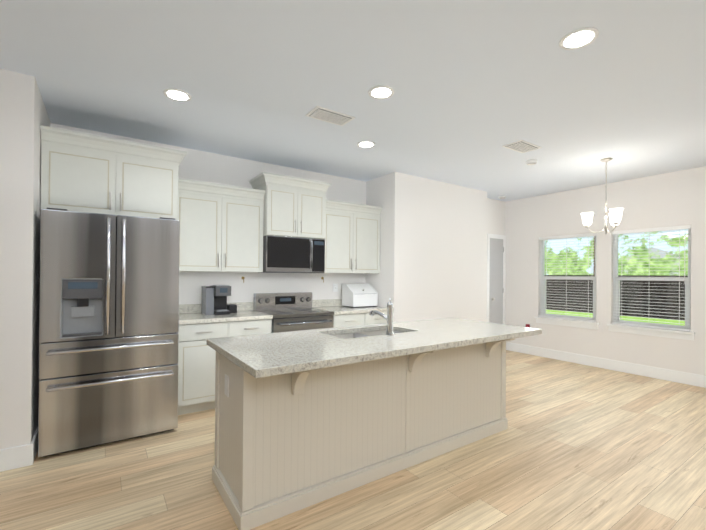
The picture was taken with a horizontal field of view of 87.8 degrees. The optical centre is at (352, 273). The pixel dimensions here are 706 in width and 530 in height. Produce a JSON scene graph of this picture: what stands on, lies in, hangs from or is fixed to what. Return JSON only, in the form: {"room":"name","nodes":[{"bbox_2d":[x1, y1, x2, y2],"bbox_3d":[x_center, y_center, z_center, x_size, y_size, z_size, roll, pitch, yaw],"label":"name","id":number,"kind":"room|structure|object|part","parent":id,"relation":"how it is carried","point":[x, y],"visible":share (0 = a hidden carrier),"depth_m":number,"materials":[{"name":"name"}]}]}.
{"room":"kitchen","nodes":[
{"label":"kitchen","id":0,"kind":"room"},
{"bbox_2d":[0,350,705,529],"bbox_3d":[0.433,1.394,1.930,9.640,0.060,6.290,1,0,-34],"label":"floor","id":1,"kind":"structure","parent":0,"point":[574,446],"depth_m":2.46,"materials":[{"name":"brown wood"}]},
{"bbox_2d":[38,208,179,456],"bbox_3d":[-2.103,0.434,3.225,0.915,1.830,0.948,1,0,-34],"label":"refrigerator","id":2,"kind":"object","parent":1,"relation":"on","point":[109,328],"visible":1,"depth_m":2.85,"materials":[{"name":"grey metal"}]},
{"bbox_2d":[177,317,272,414],"bbox_3d":[-1.432,0.918,3.937,0.931,0.879,0.627,1,0,-34],"label":"base cabinet","id":3,"kind":"object","parent":1,"relation":"on","point":[196,363],"depth_m":3.54,"materials":[{"name":"wood"}]},
{"bbox_2d":[179,309,271,324],"bbox_3d":[-1.422,0.458,3.930,0.931,0.040,0.648,1,0,-34],"label":"countertop","id":4,"kind":"structure","parent":3,"relation":"on","point":[242,314],"depth_m":3.76,"materials":[{"name":"grey stone"}]},
{"bbox_2d":[201,285,230,314],"bbox_3d":[-1.493,0.279,4.000,0.247,0.315,0.280,1,0,-34],"label":"coffee maker","id":5,"kind":"object","parent":4,"relation":"on","point":[214,300],"visible":1,"depth_m":3.92,"materials":[{"name":"black plastic"}]},
{"bbox_2d":[227,304,236,312],"bbox_3d":[-1.375,0.392,4.151,0.090,0.092,0.120,1,0,-34],"label":"box","id":6,"kind":"object","parent":4,"relation":"on","point":[231,308],"visible":0.85,"depth_m":4.10,"materials":[{"name":"black plastic"}]},
{"bbox_2d":[253,292,333,332],"bbox_3d":[-0.701,0.802,4.372,0.757,1.125,0.697,1,0,-34],"label":"range","id":7,"kind":"object","parent":1,"relation":"on","point":[293,311],"visible":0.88,"depth_m":4.34,"materials":[{"name":"silver metal"}]},
{"bbox_3d":[-0.554,0.910,4.155,0.749,0.840,0.045,1,0,-34],"label":"door","id":8,"kind":"part","parent":7,"relation":"part of","materials":[{"name":"silver metal"}]},
{"bbox_3d":[-0.521,0.550,4.113,0.637,0.024,0.067,1,0,-34],"label":"handle","id":9,"kind":"part","parent":7,"relation":"part of","materials":[{"name":"silver metal"}]},
{"bbox_2d":[333,313,386,327],"bbox_3d":[-0.032,0.933,4.893,0.929,0.879,0.627,1,0,-34],"label":"base cabinet","id":10,"kind":"object","parent":1,"relation":"on","point":[345,319],"depth_m":4.57,"materials":[{"name":"wood"}]},
{"bbox_2d":[316,305,393,316],"bbox_3d":[-0.023,0.472,4.886,0.929,0.040,0.648,1,0,-34],"label":"countertop","id":11,"kind":"structure","parent":10,"relation":"on","point":[337,309],"depth_m":4.75,"materials":[{"name":"grey stone"}]},
{"bbox_2d":[342,283,377,307],"bbox_3d":[0.094,0.294,5.105,0.412,0.318,0.286,1,0,-34],"label":"bread box","id":12,"kind":"object","parent":11,"relation":"on","point":[359,295],"visible":1,"depth_m":5.02,"materials":[{"name":"white plastic"}]},
{"bbox_2d":[212,334,534,529],"bbox_3d":[0.289,0.927,2.743,2.374,0.879,0.827,1,0,-34],"label":"kitchen island","id":13,"kind":"object","parent":1,"relation":"on","point":[305,418],"depth_m":2.32,"materials":[{"name":"beige wood"}]},
{"bbox_2d":[207,318,541,377],"bbox_3d":[0.292,0.467,2.747,2.430,0.040,0.960,1,0,-34],"label":"island countertop","id":14,"kind":"structure","parent":13,"relation":"on","point":[292,352],"depth_m":2.34,"materials":[{"name":"white stone"}]},
{"bbox_2d":[339,330,398,337],"bbox_3d":[0.127,0.585,2.852,0.720,0.222,0.400,1,0,-34],"label":"sink","id":15,"kind":"object","parent":14,"relation":"in","point":[350,333],"depth_m":3.00,"materials":[{"name":"silver metal"}]},
{"bbox_2d":[370,298,394,337],"bbox_3d":[0.210,0.308,2.714,0.085,0.276,0.297,1,0,-34],"label":"faucet","id":16,"kind":"object","parent":14,"relation":"on","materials":[{"name":"silver metal"}]},
{"bbox_2d":[0,69,705,448],"bbox_3d":[0.445,-0.006,1.936,9.640,2.740,6.290,1,0,-34],"label":"wall","id":17,"kind":"structure","parent":0,"point":[434,249],"depth_m":4.98,"materials":[{"name":"paint"}]},
{"bbox_2d":[0,441,34,471],"bbox_3d":[-3.419,1.258,1.790,2.818,0.150,0.023,1,0,-34],"label":"baseboard","id":18,"kind":"structure","parent":17,"relation":"attached to","point":[11,458],"depth_m":2.53,"materials":[{"name":"white wood"}]},
{"bbox_2d":[32,428,37,456],"bbox_3d":[-2.538,1.270,2.987,0.015,0.150,0.948,1,0,-34],"label":"baseboard","id":19,"kind":"structure","parent":17,"relation":"attached to","point":[35,438],"depth_m":2.72,"materials":[{"name":"white wood"}]},
{"bbox_2d":[40,125,179,219],"bbox_3d":[-2.203,-0.815,3.392,0.982,0.648,0.653,1,0,-34],"label":"upper cabinet","id":20,"kind":"object","parent":17,"relation":"attached to","point":[81,172],"depth_m":3.09,"materials":[{"name":"wood"}]},
{"bbox_2d":[179,178,263,271],"bbox_3d":[-1.498,-0.484,4.056,0.931,0.923,0.353,1,0,-34],"label":"upper cabinet","id":21,"kind":"object","parent":17,"relation":"attached to","point":[225,228],"depth_m":3.90,"materials":[{"name":"wood"}]},
{"bbox_2d":[179,299,341,312],"bbox_3d":[-0.900,0.395,4.667,2.625,0.100,0.020,1,0,-34],"label":"backsplash","id":22,"kind":"structure","parent":17,"relation":"attached to","point":[240,305],"depth_m":4.37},
{"bbox_2d":[252,173,327,240],"bbox_3d":[-0.773,-0.779,4.502,0.760,0.688,0.433,1,0,-34],"label":"upper cabinet","id":23,"kind":"object","parent":17,"relation":"attached to","point":[293,206],"depth_m":4.30,"materials":[{"name":"wood"}]},
{"bbox_2d":[258,235,324,272],"bbox_3d":[-0.766,-0.221,4.484,0.753,0.419,0.456,1,0,-34],"label":"microwave","id":24,"kind":"object","parent":23,"relation":"attached to","point":[282,254],"visible":0.92,"depth_m":4.30,"materials":[{"name":"grey metal"}]},
{"bbox_2d":[333,284,337,291],"bbox_3d":[-0.246,0.194,5.121,0.075,0.115,0.008,1,0,-34],"label":"outlet","id":25,"kind":"object","parent":17,"relation":"attached to","point":[335,287],"visible":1,"depth_m":5.12,"materials":[{"name":"white plastic"}]},
{"bbox_2d":[324,200,381,272],"bbox_3d":[-0.099,-0.469,5.012,0.929,0.923,0.353,1,0,-34],"label":"upper cabinet","id":26,"kind":"object","parent":17,"relation":"attached to","point":[352,245],"depth_m":4.86,"materials":[{"name":"wood"}]},
{"bbox_2d":[489,238,503,323],"bbox_3d":[2.610,0.377,6.599,0.414,2.023,0.087,1,0,-34],"label":"door","id":27,"kind":"structure","parent":17,"relation":"in","point":[496,281],"depth_m":6.62,"materials":[{"name":"paint"}]},
{"bbox_2d":[487,233,505,323],"bbox_3d":[2.589,0.345,6.628,0.550,2.110,0.020,1,0,-34],"label":"door frame","id":28,"kind":"structure","parent":17,"relation":"attached to","point":[489,236],"depth_m":6.61,"materials":[{"name":"white wood"}]},
{"bbox_2d":[534,236,598,329],"bbox_3d":[3.453,0.106,5.928,0.163,1.465,0.970,1,0,-34],"label":"window","id":29,"kind":"structure","parent":17,"relation":"in","point":[571,323],"depth_m":5.96,"materials":[{"name":"clear glass"}]},
{"bbox_2d":[539,233,595,321],"bbox_3d":[3.446,0.053,5.924,0.056,1.354,0.882,1,0,-34],"label":"window blinds","id":30,"kind":"object","parent":29,"relation":"attached to","point":[575,236],"visible":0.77,"depth_m":5.90,"materials":[{"name":"white plastic"}]},
{"bbox_2d":[506,342,705,387],"bbox_3d":[4.398,1.330,4.444,0.019,0.150,5.670,1,0,-34],"label":"baseboard","id":31,"kind":"structure","parent":17,"relation":"attached to","point":[698,380],"depth_m":5.31,"materials":[{"name":"white wood"}]},
{"bbox_2d":[607,229,694,340],"bbox_3d":[4.065,0.108,5.032,0.163,1.465,0.960,1,0,-34],"label":"window","id":32,"kind":"structure","parent":17,"relation":"in","point":[670,333],"depth_m":5.02,"materials":[{"name":"clear glass"}]},
{"bbox_2d":[612,225,690,330],"bbox_3d":[4.058,0.054,5.028,0.056,1.354,0.872,1,0,-34],"label":"window blinds","id":33,"kind":"object","parent":32,"relation":"attached to","point":[649,230],"visible":0.83,"depth_m":4.95,"materials":[{"name":"white plastic"}]},
{"bbox_2d":[0,0,705,201],"bbox_3d":[0.456,-1.406,1.942,9.640,0.060,6.290,1,0,-34],"label":"ceiling","id":34,"kind":"structure","parent":0,"point":[476,85],"depth_m":2.61,"materials":[{"name":"paint"}]},
{"bbox_2d":[163,89,191,101],"bbox_3d":[-1.358,-1.382,2.841,0.200,0.006,0.200,1,0,-34],"label":"recessed light","id":35,"kind":"object","parent":34,"relation":"in","point":[178,95],"visible":1,"depth_m":2.83,"materials":[{"name":"white plastic"}]},
{"bbox_2d":[305,106,354,125],"bbox_3d":[-0.197,-1.366,3.198,0.380,0.017,0.220,1,0,-34],"label":"ceiling vent","id":36,"kind":"object","parent":34,"relation":"in","point":[329,115],"visible":1,"depth_m":3.17,"materials":[{"name":"grey plastic"}]},
{"bbox_2d":[357,141,375,147],"bbox_3d":[0.140,-1.366,3.875,0.200,0.006,0.200,1,0,-34],"label":"recessed light","id":37,"kind":"object","parent":34,"relation":"in","point":[365,144],"visible":1,"depth_m":3.87,"materials":[{"name":"white plastic"}]},
{"bbox_2d":[368,86,393,98],"bbox_3d":[0.213,-1.370,2.775,0.200,0.006,0.200,1,0,-34],"label":"recessed light","id":38,"kind":"object","parent":34,"relation":"in","point":[380,92],"visible":1,"depth_m":2.77,"materials":[{"name":"white plastic"}]},
{"bbox_2d":[502,140,541,152],"bbox_3d":[1.800,-1.348,3.908,0.380,0.017,0.220,1,0,-34],"label":"ceiling vent","id":39,"kind":"object","parent":34,"relation":"in","point":[521,146],"visible":1,"depth_m":3.88,"materials":[{"name":"grey plastic"}]},
{"bbox_2d":[525,159,536,164],"bbox_3d":[2.136,-1.334,4.391,0.130,0.034,0.130,1,0,-34],"label":"smoke detector","id":40,"kind":"object","parent":34,"relation":"attached to","point":[531,162],"visible":1,"depth_m":4.36,"materials":[{"name":"white plastic"}]},
{"bbox_2d":[559,27,598,49],"bbox_3d":[1.312,-1.364,2.133,0.200,0.006,0.200,1,0,-34],"label":"recessed light","id":41,"kind":"object","parent":34,"relation":"in","point":[579,38],"visible":1,"depth_m":2.12,"materials":[{"name":"white plastic"}]},
{"bbox_2d":[581,158,623,233],"bbox_3d":[2.995,-0.903,4.340,0.433,0.884,0.453,1,0,-34],"label":"chandelier","id":42,"kind":"object","parent":34,"relation":"hanging from","point":[615,215],"visible":1,"depth_m":4.31,"materials":[{"name":"white glass"}]},
{"bbox_3d":[2.993,-0.531,4.339,0.349,0.095,0.368,1,0,-34],"label":"arm","id":43,"kind":"part","parent":42,"relation":"part of"},
{"bbox_3d":[2.994,-0.652,4.340,0.433,0.152,0.453,1,0,-34],"label":"lamp shade","id":44,"kind":"part","parent":42,"relation":"part of","materials":[{"name":"white glass"}]},
{"label":"outside","id":45,"kind":"structure","parent":0,"visible":0},
{"bbox_2d":[545,229,687,325],"bbox_3d":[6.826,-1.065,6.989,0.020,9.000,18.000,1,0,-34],"label":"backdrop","id":46,"kind":"structure","parent":45,"point":[623,264],"depth_m":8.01,"materials":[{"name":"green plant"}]}
]}

